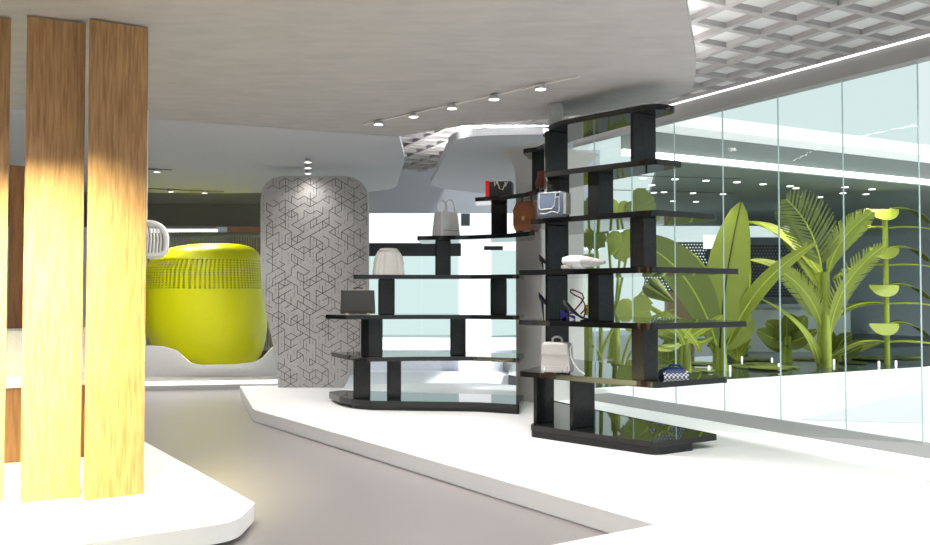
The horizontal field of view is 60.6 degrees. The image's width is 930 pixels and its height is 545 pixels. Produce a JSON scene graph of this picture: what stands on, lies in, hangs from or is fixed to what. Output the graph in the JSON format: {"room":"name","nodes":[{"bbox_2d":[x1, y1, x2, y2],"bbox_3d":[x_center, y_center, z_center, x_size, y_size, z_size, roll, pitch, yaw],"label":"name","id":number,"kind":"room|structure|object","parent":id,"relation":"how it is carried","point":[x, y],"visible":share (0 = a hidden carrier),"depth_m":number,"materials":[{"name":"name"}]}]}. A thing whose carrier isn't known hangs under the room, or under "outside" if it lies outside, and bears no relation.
{"room":"handbag store","nodes":[
{"label":"handbag store","id":0,"kind":"room"},
{"bbox_2d":[6,227,8,328],"bbox_3d":[-11.500,-0.338,8.012,0.200,4.200,30.000,0,-2,0],"label":"wall","id":1,"kind":"structure","parent":0,"point":[8,227],"depth_m":19.84,"materials":[{"name":"white paint"}]},
{"bbox_2d":[8,204,259,226],"bbox_3d":[-7.105,-1.263,17.690,8.919,0.486,0.300,0,-2,0],"label":"wall","id":2,"kind":"structure","parent":0,"point":[220,215],"depth_m":17.54,"materials":[{"name":"grey paint"}]},
{"bbox_2d":[151,226,217,231],"bbox_3d":[-6.207,-0.931,17.581,1.477,0.210,0.060,0,-2,0],"label":"linear light","id":3,"kind":"object","parent":2,"relation":"attached to","point":[169,228],"visible":0.46,"depth_m":17.55,"materials":[{"name":"grey plastic"}]},
{"bbox_2d":[152,229,217,231],"bbox_3d":[-6.206,-0.892,17.580,1.476,0.132,0.060,0,-2,0],"label":"diffuser","id":4,"kind":"object","parent":3,"relation":"attached to","point":[169,230],"depth_m":17.55,"materials":[{"name":"white plastic"}]},
{"bbox_2d":[8,191,260,203],"bbox_3d":[-8.100,-1.594,16.273,11.800,0.100,3.350,0,-2,0],"label":"ceiling","id":5,"kind":"structure","parent":0,"point":[153,198],"depth_m":16.53,"materials":[{"name":"grey"}]},
{"bbox_2d":[82,227,226,326],"bbox_3d":[-8.899,0.148,22.104,11.143,4.866,0.200,0,-2,0],"label":"wall","id":6,"kind":"structure","parent":0,"point":[220,229],"depth_m":22.02,"materials":[{"name":"white paint"}]},
{"bbox_2d":[0,0,695,192],"bbox_3d":[-4.138,-1.745,7.549,12.490,0.100,15.000,0,-2,0],"label":"ceiling","id":7,"kind":"structure","parent":0,"point":[318,65],"depth_m":6.92,"materials":[{"name":"paint"}]},
{"bbox_2d":[146,118,168,258],"bbox_3d":[-3.286,-0.908,8.232,0.473,1.537,0.070,0,-2,0],"label":"cage pendant","id":8,"kind":"object","parent":7,"relation":"hanging from","point":[156,255],"visible":0.56,"depth_m":8.21,"materials":[{"name":"white metal"}]},
{"bbox_2d":[148,188,223,191],"bbox_3d":[-5.304,-1.506,14.464,1.774,0.012,0.035,1,-2,-21],"label":"ceiling track","id":9,"kind":"object","parent":7,"relation":"attached to","point":[148,188],"visible":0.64,"depth_m":14.55,"materials":[{"name":"grey metal"}]},
{"bbox_2d":[363,75,579,124],"bbox_3d":[-0.067,-1.680,7.894,2.879,0.012,0.035,-1,-2,43],"label":"ceiling track","id":10,"kind":"object","parent":7,"relation":"attached to","point":[576,76],"visible":1,"depth_m":7.69,"materials":[{"name":"grey metal"}]},
{"bbox_2d":[373,120,383,125],"bbox_3d":[-0.940,-1.629,8.648,0.112,0.050,0.110,0,-2,0],"label":"spotlight","id":11,"kind":"object","parent":10,"relation":"attached to","point":[377,122],"visible":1,"depth_m":8.62,"materials":[{"name":"grey"}]},
{"bbox_2d":[408,112,418,117],"bbox_3d":[-0.535,-1.639,8.275,0.112,0.050,0.110,0,-2,0],"label":"spotlight","id":12,"kind":"object","parent":10,"relation":"attached to","point":[412,114],"visible":1,"depth_m":8.24,"materials":[{"name":"grey metal"}]},
{"bbox_2d":[446,103,457,109],"bbox_3d":[-0.129,-1.649,7.901,0.112,0.050,0.110,0,-2,0],"label":"spotlight","id":13,"kind":"object","parent":10,"relation":"attached to","point":[451,106],"visible":1,"depth_m":7.87,"materials":[{"name":"grey metal"}]},
{"bbox_2d":[488,94,499,100],"bbox_3d":[0.274,-1.659,7.529,0.112,0.050,0.110,0,-2,0],"label":"spotlight","id":14,"kind":"object","parent":10,"relation":"attached to","point":[493,97],"visible":1,"depth_m":7.50,"materials":[{"name":"grey metal"}]},
{"bbox_2d":[534,83,546,90],"bbox_3d":[0.679,-1.669,7.155,0.112,0.050,0.110,0,-2,0],"label":"spotlight","id":15,"kind":"object","parent":10,"relation":"attached to","point":[539,87],"visible":1,"depth_m":7.12,"materials":[{"name":"grey metal"}]},
{"bbox_2d":[371,338,515,370],"bbox_3d":[-0.351,1.694,15.991,4.513,0.758,0.100,0,-2,0],"label":"wall","id":16,"kind":"structure","parent":0,"point":[388,343],"depth_m":15.97,"materials":[{"name":"white paint"}]},
{"bbox_2d":[459,226,490,370],"bbox_3d":[0.200,0.525,15.882,0.638,2.904,0.080,0,-2,0],"label":"wall pier","id":17,"kind":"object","parent":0,"point":[474,295],"visible":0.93,"depth_m":15.85,"materials":[{"name":"white paint"}]},
{"bbox_2d":[368,150,599,212],"bbox_3d":[0.052,-1.789,15.693,5.211,1.243,0.080,0,-2,0],"label":"wall header","id":18,"kind":"structure","parent":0,"point":[414,192],"depth_m":15.65,"materials":[{"name":"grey paint"}]},
{"bbox_2d":[369,213,599,249],"bbox_3d":[0.052,-0.825,16.067,5.336,0.746,0.080,0,-2,0],"label":"wall","id":19,"kind":"structure","parent":0,"point":[383,227],"depth_m":16.03,"materials":[{"name":"white paint"}]},
{"bbox_2d":[369,243,460,255],"bbox_3d":[-1.023,-0.456,15.858,1.887,0.259,0.080,0,-2,0],"label":"trim","id":20,"kind":"structure","parent":19,"relation":"attached to","point":[406,249],"depth_m":15.82,"materials":[{"name":"black metal"}]},
{"bbox_2d":[461,214,469,225],"bbox_3d":[0.010,-1.055,15.974,0.180,0.251,0.080,0,-2,0],"label":"trim","id":21,"kind":"structure","parent":19,"relation":"attached to","point":[465,218],"depth_m":15.94,"materials":[{"name":"grey"}]},
{"bbox_2d":[484,246,502,249],"bbox_3d":[0.566,-0.486,15.858,0.378,0.080,0.080,0,-2,0],"label":"trim","id":22,"kind":"structure","parent":19,"relation":"attached to","point":[485,247],"depth_m":15.82,"materials":[{"name":"black metal"}]},
{"bbox_2d":[457,126,518,128],"bbox_3d":[0.604,-1.764,9.409,1.688,0.045,8.082,0,-2,-16],"label":"ceiling","id":23,"kind":"structure","parent":0,"point":[461,127],"depth_m":9.62,"materials":[{"name":"white paint"}]},
{"bbox_2d":[144,335,929,544],"bbox_3d":[9.073,1.941,12.953,46.146,0.106,34.000,0,-2,0],"label":"floor","id":24,"kind":"structure","parent":0,"point":[303,491],"depth_m":7.06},
{"bbox_2d":[0,442,254,544],"bbox_3d":[-5.227,1.644,6.346,7.646,0.150,6.858,0,-2,0],"label":"display platform","id":25,"kind":"object","parent":24,"relation":"on","point":[179,504],"visible":0.64,"depth_m":5.05,"materials":[{"name":"white stone"}]},
{"bbox_2d":[0,17,10,501],"bbox_3d":[-3.262,-0.099,5.357,0.316,3.283,0.040,1,-2,-27],"label":"timber fin","id":26,"kind":"object","parent":25,"relation":"on","point":[5,23],"visible":1,"depth_m":5.41,"materials":[{"name":"brown wood"}]},
{"bbox_2d":[7,165,24,328],"bbox_3d":[-4.270,0.292,7.578,0.140,2.618,0.040,1,-2,-33],"label":"timber fin","id":27,"kind":"object","parent":25,"relation":"on","point":[17,173],"visible":0.43,"depth_m":7.57,"materials":[{"name":"brown wood"}]},
{"bbox_2d":[4,373,84,462],"bbox_3d":[-3.790,1.229,6.907,1.238,0.709,0.660,1,-2,-25],"label":"cabinet","id":28,"kind":"object","parent":25,"relation":"on","point":[13,395],"depth_m":6.60,"materials":[{"name":"brown wood"}]},
{"bbox_2d":[6,327,85,375],"bbox_3d":[-3.790,0.685,6.921,1.050,0.380,0.500,1,-2,-25],"label":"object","id":29,"kind":"object","parent":28,"relation":"on","point":[13,336],"visible":0.1,"depth_m":6.68,"materials":[{"name":"white ceramic"}]},
{"bbox_2d":[20,16,85,502],"bbox_3d":[-2.816,-0.097,5.451,0.360,3.283,0.040,1,-2,-26],"label":"timber fin","id":30,"kind":"object","parent":25,"relation":"on","point":[56,49],"visible":1,"depth_m":5.43,"materials":[{"name":"brown wood"}]},
{"bbox_2d":[84,19,147,500],"bbox_3d":[-2.420,-0.095,5.530,0.376,3.283,0.040,1,-2,-30],"label":"timber fin","id":31,"kind":"object","parent":25,"relation":"on","point":[118,53],"visible":1,"depth_m":5.51,"materials":[{"name":"brown wood"}]},
{"bbox_2d":[146,243,176,344],"bbox_3d":[-7.597,0.850,19.409,1.185,3.139,0.050,0,-2,0],"label":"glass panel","id":32,"kind":"object","parent":24,"relation":"on","point":[155,243],"visible":0.02,"depth_m":19.41,"materials":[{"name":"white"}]},
{"bbox_2d":[145,232,272,350],"bbox_3d":[-5.769,0.568,17.265,3.253,2.880,0.359,0,-2,0],"label":"rail","id":33,"kind":"object","parent":24,"relation":"on","point":[180,236],"visible":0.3,"depth_m":17.20,"materials":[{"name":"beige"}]},
{"bbox_2d":[145,371,352,390],"bbox_3d":[-5.981,1.849,14.056,8.828,0.148,3.457,0,-2,-7],"label":"display platform","id":34,"kind":"object","parent":24,"relation":"on","point":[151,383],"visible":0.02,"depth_m":12.91,"materials":[{"name":"grey stone"}]},
{"bbox_2d":[145,345,276,376],"bbox_3d":[-4.837,1.507,14.027,3.516,0.533,1.375,0,-2,0],"label":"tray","id":35,"kind":"object","parent":34,"relation":"on","point":[160,361],"visible":0.38,"depth_m":13.36,"materials":[{"name":"white plastic"}]},
{"bbox_2d":[145,243,266,364],"bbox_3d":[-4.781,0.616,14.689,2.217,2.286,1.922,0,-2,0],"label":"booth","id":36,"kind":"object","parent":35,"relation":"on","point":[218,322],"visible":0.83,"depth_m":13.88,"materials":[{"name":"yellow plastic"}]},
{"bbox_2d":[227,227,270,358],"bbox_3d":[-4.766,0.623,18.840,1.724,3.445,0.100,0,-2,0],"label":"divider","id":37,"kind":"object","parent":24,"relation":"on","point":[229,229],"visible":0.02,"depth_m":18.83,"materials":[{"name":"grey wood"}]},
{"bbox_2d":[240,382,929,544],"bbox_3d":[-0.061,1.645,6.369,7.924,0.150,13.212,1,-2,-32],"label":"display platform","id":38,"kind":"object","parent":24,"relation":"on","point":[744,486],"visible":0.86,"depth_m":6.30,"materials":[{"name":"white stone"}]},
{"bbox_2d":[260,176,368,387],"bbox_3d":[-2.257,0.137,11.969,1.617,3.168,0.142,0,-2,0],"label":"screen","id":39,"kind":"object","parent":38,"relation":"on","point":[314,230],"visible":0.95,"depth_m":11.91,"materials":[{"name":"grey fabric"}]},
{"bbox_2d":[326,143,544,413],"bbox_3d":[-0.251,0.129,9.981,3.177,3.071,1.580,-1,-2,23],"label":"shelving unit","id":40,"kind":"object","parent":38,"relation":"on","point":[361,397],"visible":0.97,"depth_m":9.80,"materials":[{"name":"black wood"}]},
{"bbox_2d":[340,287,374,314],"bbox_3d":[-1.323,0.350,9.834,0.425,0.340,0.125,0,-2,-4],"label":"briefcase","id":41,"kind":"object","parent":40,"relation":"on","point":[353,301],"visible":1,"depth_m":9.78,"materials":[{"name":"black leather"}]},
{"bbox_2d":[372,248,403,274],"bbox_3d":[-0.955,-0.137,9.957,0.399,0.337,0.239,0,-2,-12],"label":"bag","id":42,"kind":"object","parent":40,"relation":"on","point":[387,261],"visible":0.96,"depth_m":9.87,"materials":[{"name":"grey leather"}]},
{"bbox_2d":[432,199,459,235],"bbox_3d":[-0.243,-0.701,10.222,0.300,0.482,0.221,1,-2,-38],"label":"tote bag","id":43,"kind":"object","parent":40,"relation":"on","point":[444,223],"visible":0.89,"depth_m":10.14,"materials":[{"name":"grey leather"}]},
{"bbox_2d":[485,181,513,196],"bbox_3d":[0.425,-1.022,9.778,0.331,0.200,0.178,0,-2,15],"label":"bag","id":44,"kind":"object","parent":40,"relation":"on","point":[497,188],"visible":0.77,"depth_m":9.71,"materials":[{"name":"grey leather"}]},
{"bbox_2d":[513,198,540,232],"bbox_3d":[0.729,-0.691,9.461,0.310,0.422,0.165,-1,-2,35],"label":"satchel","id":45,"kind":"object","parent":40,"relation":"on","point":[523,212],"visible":0.91,"depth_m":9.40,"materials":[{"name":"brown leather"}]},
{"bbox_2d":[535,171,546,188],"bbox_3d":[0.860,-1.043,8.981,0.130,0.200,0.090,-1,-2,35],"label":"pouch","id":46,"kind":"object","parent":40,"relation":"on","point":[541,181],"visible":0.94,"depth_m":8.95,"materials":[{"name":"brown leather"}]},
{"bbox_2d":[519,103,746,454],"bbox_3d":[1.250,-0.025,8.330,1.646,3.293,2.841,1,-2,-30],"label":"shelving unit","id":47,"kind":"object","parent":38,"relation":"on","point":[576,422],"visible":0.92,"depth_m":7.47,"materials":[{"name":"black"}]},
{"bbox_2d":[538,292,544,318],"bbox_3d":[0.908,0.336,8.152,0.307,0.280,0.087,0,-2,8],"label":"shoe","id":48,"kind":"object","parent":47,"relation":"on","point":[541,298],"visible":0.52,"depth_m":8.15,"materials":[{"name":"blue"}]},
{"bbox_2d":[539,254,544,269],"bbox_3d":[0.889,-0.108,8.144,0.267,0.183,0.076,0,-2,8],"label":"shoe","id":49,"kind":"object","parent":47,"relation":"on","point":[541,258],"visible":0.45,"depth_m":8.13,"materials":[{"name":"black leather"}]},
{"bbox_2d":[537,191,570,217],"bbox_3d":[0.846,-0.647,7.609,0.312,0.235,0.161,-1,-2,33],"label":"handbag","id":50,"kind":"object","parent":47,"relation":"on","point":[558,203],"visible":1,"depth_m":7.54,"materials":[{"name":"blue leather"}]},
{"bbox_2d":[541,336,584,374],"bbox_3d":[0.956,0.790,7.635,0.440,0.363,0.206,-1,-2,24],"label":"backpack","id":51,"kind":"object","parent":47,"relation":"on","point":[557,357],"visible":1,"depth_m":7.60,"materials":[{"name":"white leather"}]},
{"bbox_2d":[560,310,574,319],"bbox_3d":[1.024,0.420,7.942,0.150,0.100,0.040,0,-2,0],"label":"shoe","id":52,"kind":"object","parent":47,"relation":"on","point":[563,314],"visible":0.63,"depth_m":7.92,"materials":[{"name":"blue"}]},
{"bbox_2d":[563,289,590,320],"bbox_3d":[1.075,0.307,7.549,0.294,0.305,0.084,-1,-2,31],"label":"shoe","id":53,"kind":"object","parent":47,"relation":"on","point":[566,304],"visible":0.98,"depth_m":7.55,"materials":[{"name":"black leather"}]},
{"bbox_2d":[561,255,605,268],"bbox_3d":[1.098,-0.100,7.350,0.400,0.123,0.200,-1,-2,30],"label":"clutch bag","id":54,"kind":"object","parent":47,"relation":"on","point":[572,261],"visible":1,"depth_m":7.30,"materials":[{"name":"white leather"}]},
{"bbox_2d":[658,364,688,377],"bbox_3d":[1.930,0.910,7.394,0.240,0.118,0.190,0,-2,-8],"label":"purse","id":55,"kind":"object","parent":47,"relation":"on","point":[666,372],"visible":0.99,"depth_m":7.33,"materials":[{"name":"blue leather"}]},
{"bbox_2d":[595,393,929,458],"bbox_3d":[3.424,1.693,8.280,0.720,0.154,8.700,1,-2,-32],"label":"trim","id":56,"kind":"structure","parent":38,"relation":"attached to","point":[855,438],"depth_m":8.43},
{"bbox_2d":[594,141,595,387],"bbox_3d":[1.663,-0.088,11.755,0.020,3.600,0.770,1,-2,-32],"label":"window","id":57,"kind":"structure","parent":56,"relation":"on","point":[594,141],"depth_m":11.40,"materials":[{"name":"clear glass"}]},
{"bbox_2d":[631,176,633,396],"bbox_3d":[2.067,-0.106,11.100,0.020,3.600,0.770,1,-2,-32],"label":"window","id":58,"kind":"structure","parent":56,"relation":"on","point":[632,176],"depth_m":10.79,"materials":[{"name":"clear glass"}]},
{"bbox_2d":[673,121,676,403],"bbox_3d":[2.471,-0.123,10.445,0.020,3.600,0.770,1,-2,-32],"label":"window frame","id":59,"kind":"structure","parent":56,"relation":"on","point":[673,121],"depth_m":10.12,"materials":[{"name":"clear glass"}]},
{"bbox_2d":[722,109,725,411],"bbox_3d":[2.875,-0.140,9.790,0.020,3.600,0.770,1,-2,-32],"label":"window","id":60,"kind":"structure","parent":56,"relation":"on","point":[722,109],"depth_m":9.46,"materials":[{"name":"clear glass"}]},
{"bbox_2d":[777,96,781,420],"bbox_3d":[3.280,-0.158,9.135,0.020,3.600,0.770,1,-2,-32],"label":"window","id":61,"kind":"structure","parent":56,"relation":"on","point":[777,96],"depth_m":8.81,"materials":[{"name":"clear glass"}]},
{"bbox_2d":[841,80,846,430],"bbox_3d":[3.684,-0.175,8.480,0.020,3.600,0.770,1,-2,-32],"label":"window","id":62,"kind":"structure","parent":56,"relation":"on","point":[841,80],"depth_m":8.15,"materials":[{"name":"clear glass"}]},
{"bbox_2d":[916,61,923,442],"bbox_3d":[4.088,-0.193,7.825,0.020,3.600,0.770,1,-2,-32],"label":"window","id":63,"kind":"structure","parent":56,"relation":"on","point":[916,61],"depth_m":7.50,"materials":[{"name":"clear glass"}]},
{"bbox_2d":[508,346,929,387],"bbox_3d":[8.823,1.898,16.871,17.749,0.200,3.720,1,-2,-26],"label":"pond","id":64,"kind":"object","parent":24,"relation":"on","point":[806,366],"visible":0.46,"depth_m":15.17,"materials":[{"name":"grey liquid"}]},
{"bbox_2d":[584,229,629,268],"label":"monstera plant","id":65,"kind":"object","parent":64,"relation":"on","point":[618,243],"depth_m":12.41,"materials":[{"name":"green plant"}]},
{"bbox_2d":[584,327,631,365],"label":"monstera plant","id":66,"kind":"object","parent":64,"relation":"on","point":[613,357],"depth_m":12.62,"materials":[{"name":"green plant"}]},
{"bbox_2d":[613,188,655,212],"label":"monstera plant","id":67,"kind":"object","parent":64,"relation":"on","point":[642,201],"depth_m":12.38,"materials":[{"name":"green plant"}]},
{"bbox_2d":[614,277,674,317],"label":"monstera plant","id":68,"kind":"object","parent":64,"relation":"on","point":[642,306],"depth_m":12.31,"materials":[{"name":"green plant"}]},
{"bbox_2d":[658,340,691,364],"bbox_3d":[3.746,1.478,14.810,0.874,0.530,0.320,0,-2,0],"label":"bush","id":69,"kind":"object","parent":64,"relation":"on","point":[664,357],"visible":0.36,"depth_m":14.80,"materials":[{"name":"green plant"}]},
{"bbox_2d":[658,364,693,367],"bbox_3d":[3.756,1.706,14.454,0.759,0.018,0.763,0,-2,-1],"label":"lily pad","id":70,"kind":"object","parent":64,"relation":"on","point":[660,365],"visible":0.27,"depth_m":14.35,"materials":[{"name":"green plant"}]},
{"bbox_2d":[651,306,722,372],"bbox_3d":[3.473,1.079,13.353,1.582,1.251,0.730,0,-2,-5],"label":"plant","id":71,"kind":"object","parent":64,"relation":"on","point":[685,338],"visible":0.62,"depth_m":13.25,"materials":[{"name":"green plant"}]},
{"bbox_2d":[691,361,712,365],"bbox_3d":[4.511,1.746,15.276,0.713,0.018,0.716,1,-2,-44],"label":"lily pad","id":72,"kind":"object","parent":64,"relation":"on","point":[699,363],"visible":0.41,"depth_m":15.17,"materials":[{"name":"green plant"}]},
{"bbox_2d":[691,368,715,372],"bbox_3d":[3.961,1.703,13.895,0.789,0.018,0.785,0,-2,-16],"label":"lily pad","id":73,"kind":"object","parent":64,"relation":"on","point":[694,370],"visible":0.49,"depth_m":13.72,"materials":[{"name":"green plant"}]},
{"bbox_2d":[656,202,816,370],"bbox_3d":[4.234,0.236,14.035,3.270,2.973,1.588,0,-2,-5],"label":"banana plant","id":74,"kind":"object","parent":64,"relation":"on","point":[701,296],"visible":0.77,"depth_m":13.95,"materials":[{"name":"green plant"}]},
{"bbox_2d":[727,339,751,360],"bbox_3d":[5.348,1.447,15.866,0.677,0.695,0.219,0,-2,0],"label":"plant","id":75,"kind":"object","parent":64,"relation":"on","point":[735,354],"visible":0.59,"depth_m":15.89,"materials":[{"name":"green plant"}]},
{"bbox_2d":[728,364,753,366],"bbox_3d":[5.133,1.732,14.752,0.507,0.018,0.505,0,-2,-6],"label":"lily pad","id":76,"kind":"object","parent":64,"relation":"on","point":[732,365],"visible":0.5,"depth_m":14.74,"materials":[{"name":"green plant"}]},
{"bbox_2d":[736,366,750,368],"bbox_3d":[5.174,1.724,14.454,0.488,0.018,0.490,-1,-2,36],"label":"lily pad","id":77,"kind":"object","parent":64,"relation":"on","point":[740,367],"visible":0.5,"depth_m":14.35,"materials":[{"name":"green plant"}]},
{"bbox_2d":[743,357,770,360],"bbox_3d":[5.839,1.758,16.198,0.781,0.018,0.778,0,-2,4],"label":"lily pad","id":78,"kind":"object","parent":64,"relation":"on","point":[744,358],"visible":0.67,"depth_m":15.96,"materials":[{"name":"green plant"}]},
{"bbox_2d":[745,362,777,365],"bbox_3d":[5.579,1.719,14.956,0.614,0.018,0.617,0,-2,-10],"label":"lily pad","id":79,"kind":"object","parent":64,"relation":"on","point":[747,363],"visible":0.77,"depth_m":14.96,"materials":[{"name":"green plant"}]},
{"bbox_2d":[748,365,788,369],"bbox_3d":[5.391,1.692,14.169,0.680,0.018,0.683,-1,-2,21],"label":"lily pad","id":80,"kind":"object","parent":64,"relation":"on","point":[762,367],"visible":0.99,"depth_m":14.09,"materials":[{"name":"green plant"}]},
{"bbox_2d":[756,313,816,361],"bbox_3d":[6.277,1.280,15.593,1.170,0.968,0.574,0,-2,11],"label":"bush","id":81,"kind":"object","parent":64,"relation":"on","point":[792,338],"visible":0.91,"depth_m":15.59,"materials":[{"name":"green plant"}]},
{"bbox_2d":[775,365,799,368],"bbox_3d":[5.810,1.718,14.455,0.500,0.018,0.497,0,-2,-17],"label":"lily pad","id":82,"kind":"object","parent":64,"relation":"on","point":[789,367],"visible":0.59,"depth_m":14.48,"materials":[{"name":"green plant"}]},
{"bbox_2d":[792,357,814,359],"bbox_3d":[6.992,1.768,16.318,0.536,0.018,0.538,0,-2,11],"label":"lily pad","id":83,"kind":"object","parent":64,"relation":"on","point":[795,358],"visible":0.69,"depth_m":16.26,"materials":[{"name":"green plant"}]},
{"bbox_2d":[749,189,886,367],"bbox_3d":[6.392,0.131,14.663,2.377,3.215,1.082,0,-2,0],"label":"palm plant","id":84,"kind":"object","parent":64,"relation":"on","point":[826,314],"visible":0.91,"depth_m":14.53,"materials":[{"name":"green plant"}]},
{"bbox_2d":[803,331,879,360],"bbox_3d":[7.514,1.466,15.864,1.729,0.613,0.423,0,-2,0],"label":"bush","id":85,"kind":"object","parent":64,"relation":"on","point":[838,340],"visible":0.47,"depth_m":15.86,"materials":[{"name":"green plant"}]},
{"bbox_2d":[837,360,866,363],"bbox_3d":[7.478,1.731,15.384,0.525,0.018,0.528,0,-2,-5],"label":"lily pad","id":86,"kind":"object","parent":64,"relation":"on","point":[842,361],"visible":0.99,"depth_m":15.26,"materials":[{"name":"green plant"}]},
{"bbox_2d":[853,356,891,359],"bbox_3d":[8.303,1.749,16.317,0.779,0.018,0.776,0,-2,-11],"label":"lily pad","id":87,"kind":"object","parent":64,"relation":"on","point":[855,357],"visible":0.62,"depth_m":16.29,"materials":[{"name":"green plant"}]},
{"bbox_2d":[833,206,929,364],"bbox_3d":[8.156,0.234,15.236,2.210,3.041,0.685,0,-2,3],"label":"plant","id":88,"kind":"object","parent":64,"relation":"on","point":[888,328],"visible":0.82,"depth_m":15.06,"materials":[{"name":"green plant"}]},
{"bbox_2d":[893,355,920,357],"bbox_3d":[9.200,1.756,16.569,0.527,0.018,0.525,0,-2,15],"label":"lily pad","id":89,"kind":"object","parent":64,"relation":"on","point":[896,356],"visible":0.93,"depth_m":16.55,"materials":[{"name":"green plant"}]},
{"bbox_2d":[595,366,929,399],"bbox_3d":[9.695,1.847,15.122,17.750,0.210,0.170,1,-2,-26],"label":"planter","id":90,"kind":"object","parent":24,"relation":"on","point":[806,381],"depth_m":12.68,"materials":[{"name":"white"}]},
{"bbox_2d":[502,143,598,401],"bbox_3d":[1.116,0.042,10.889,1.537,3.294,1.113,1,-2,-43],"label":"wall column","id":91,"kind":"structure","parent":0,"point":[529,338],"depth_m":10.43,"materials":[{"name":"grey paint"}]},
{"bbox_2d":[401,0,929,171],"bbox_3d":[0.136,-2.207,8.261,18.332,0.054,18.461,0,-2,0],"label":"ceiling","id":92,"kind":"structure","parent":0,"point":[860,12],"depth_m":7.53,"materials":[{"name":"grey"}]},
{"bbox_2d":[573,32,929,147],"bbox_3d":[2.945,-2.108,9.730,0.160,0.330,11.500,1,-2,-32],"label":"trim","id":93,"kind":"structure","parent":92,"relation":"attached to","point":[906,54],"depth_m":8.62,"materials":[{"name":"grey paint"}]},
{"bbox_2d":[669,34,929,104],"bbox_3d":[2.868,-2.136,9.683,0.030,0.014,11.500,1,-2,-32],"label":"trim","id":94,"kind":"structure","parent":92,"relation":"attached to","point":[927,35],"depth_m":8.41,"materials":[{"name":"white"}]},
{"bbox_2d":[617,226,789,236],"bbox_3d":[5.715,-0.979,19.083,4.115,0.264,0.100,0,-2,0],"label":"wall strip","id":95,"kind":"object","parent":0,"point":[665,231],"visible":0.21,"depth_m":19.03,"materials":[{"name":"white"}]},
{"bbox_2d":[491,330,929,372],"bbox_3d":[5.740,2.097,24.176,16.750,0.190,12.088,1,-2,-26],"label":"floor","id":96,"kind":"structure","parent":0,"point":[624,334],"depth_m":21.71,"materials":[{"name":"grey"}]},
{"bbox_2d":[644,242,710,296],"bbox_3d":[5.384,0.565,19.592,1.942,2.629,0.050,0,-2,0],"label":"screen","id":97,"kind":"object","parent":96,"relation":"on","point":[681,243],"visible":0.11,"depth_m":19.62,"materials":[{"name":"grey metal"}]},
{"bbox_2d":[664,291,693,351],"bbox_3d":[5.041,1.147,18.726,0.617,1.422,0.300,0,-2,0],"label":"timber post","id":98,"kind":"object","parent":96,"relation":"on","point":[681,312],"visible":0.14,"depth_m":18.58,"materials":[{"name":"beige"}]},
{"bbox_2d":[703,235,715,248],"bbox_3d":[5.638,0.495,18.053,0.410,2.687,0.120,0,-2,0],"label":"box","id":99,"kind":"object","parent":96,"relation":"on","point":[708,240],"visible":0.18,"depth_m":18.03,"materials":[{"name":"white"}]},
{"bbox_2d":[750,245,812,296],"bbox_3d":[7.871,0.601,20.191,1.931,2.590,0.050,0,-2,0],"label":"screen","id":100,"kind":"object","parent":96,"relation":"on","point":[753,246],"visible":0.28,"depth_m":20.21,"materials":[{"name":"grey metal"}]},
{"bbox_2d":[748,303,850,351],"bbox_3d":[7.931,1.306,19.032,2.524,1.118,1.280,0,-2,0],"label":"countertop","id":101,"kind":"structure","parent":96,"relation":"on","point":[763,312],"depth_m":18.64,"materials":[{"name":"grey"}]},
{"bbox_2d":[621,116,929,179],"bbox_3d":[13.632,-1.892,16.904,25.200,0.500,0.470,1,-2,-26],"label":"ceiling beam","id":102,"kind":"structure","parent":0,"point":[701,136],"depth_m":12.73,"materials":[{"name":"grey paint"}]},
{"bbox_2d":[622,149,929,184],"bbox_3d":[13.550,-1.581,17.062,25.200,0.085,0.050,1,-2,-26],"label":"trim","id":103,"kind":"structure","parent":102,"relation":"attached to","point":[625,152],"depth_m":12.81,"materials":[{"name":"white paint"}]},
{"bbox_2d":[649,152,929,238],"bbox_3d":[11.397,-1.442,22.165,24.499,0.120,11.000,1,-2,-26],"label":"ceiling","id":104,"kind":"structure","parent":0,"point":[760,202],"depth_m":15.83,"materials":[{"name":"grey paint"}]},
{"bbox_2d":[613,189,734,193],"bbox_3d":[4.035,-1.558,15.328,2.560,0.012,0.030,0,-2,-12],"label":"ceiling track","id":105,"kind":"object","parent":104,"relation":"attached to","point":[613,189],"visible":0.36,"depth_m":15.34,"materials":[{"name":"grey"}]},
{"bbox_2d":[638,175,739,178],"bbox_3d":[3.539,-1.609,13.403,2.392,0.012,0.030,0,-2,-11],"label":"ceiling track","id":106,"kind":"object","parent":104,"relation":"attached to","point":[638,175],"visible":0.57,"depth_m":13.43,"materials":[{"name":"grey metal"}]},
{"bbox_2d":[750,232,929,336],"bbox_3d":[15.800,0.593,28.384,18.837,3.620,0.200,1,-2,-30],"label":"wall","id":107,"kind":"structure","parent":0,"point":[861,317],"depth_m":27.42,"materials":[{"name":"grey"}]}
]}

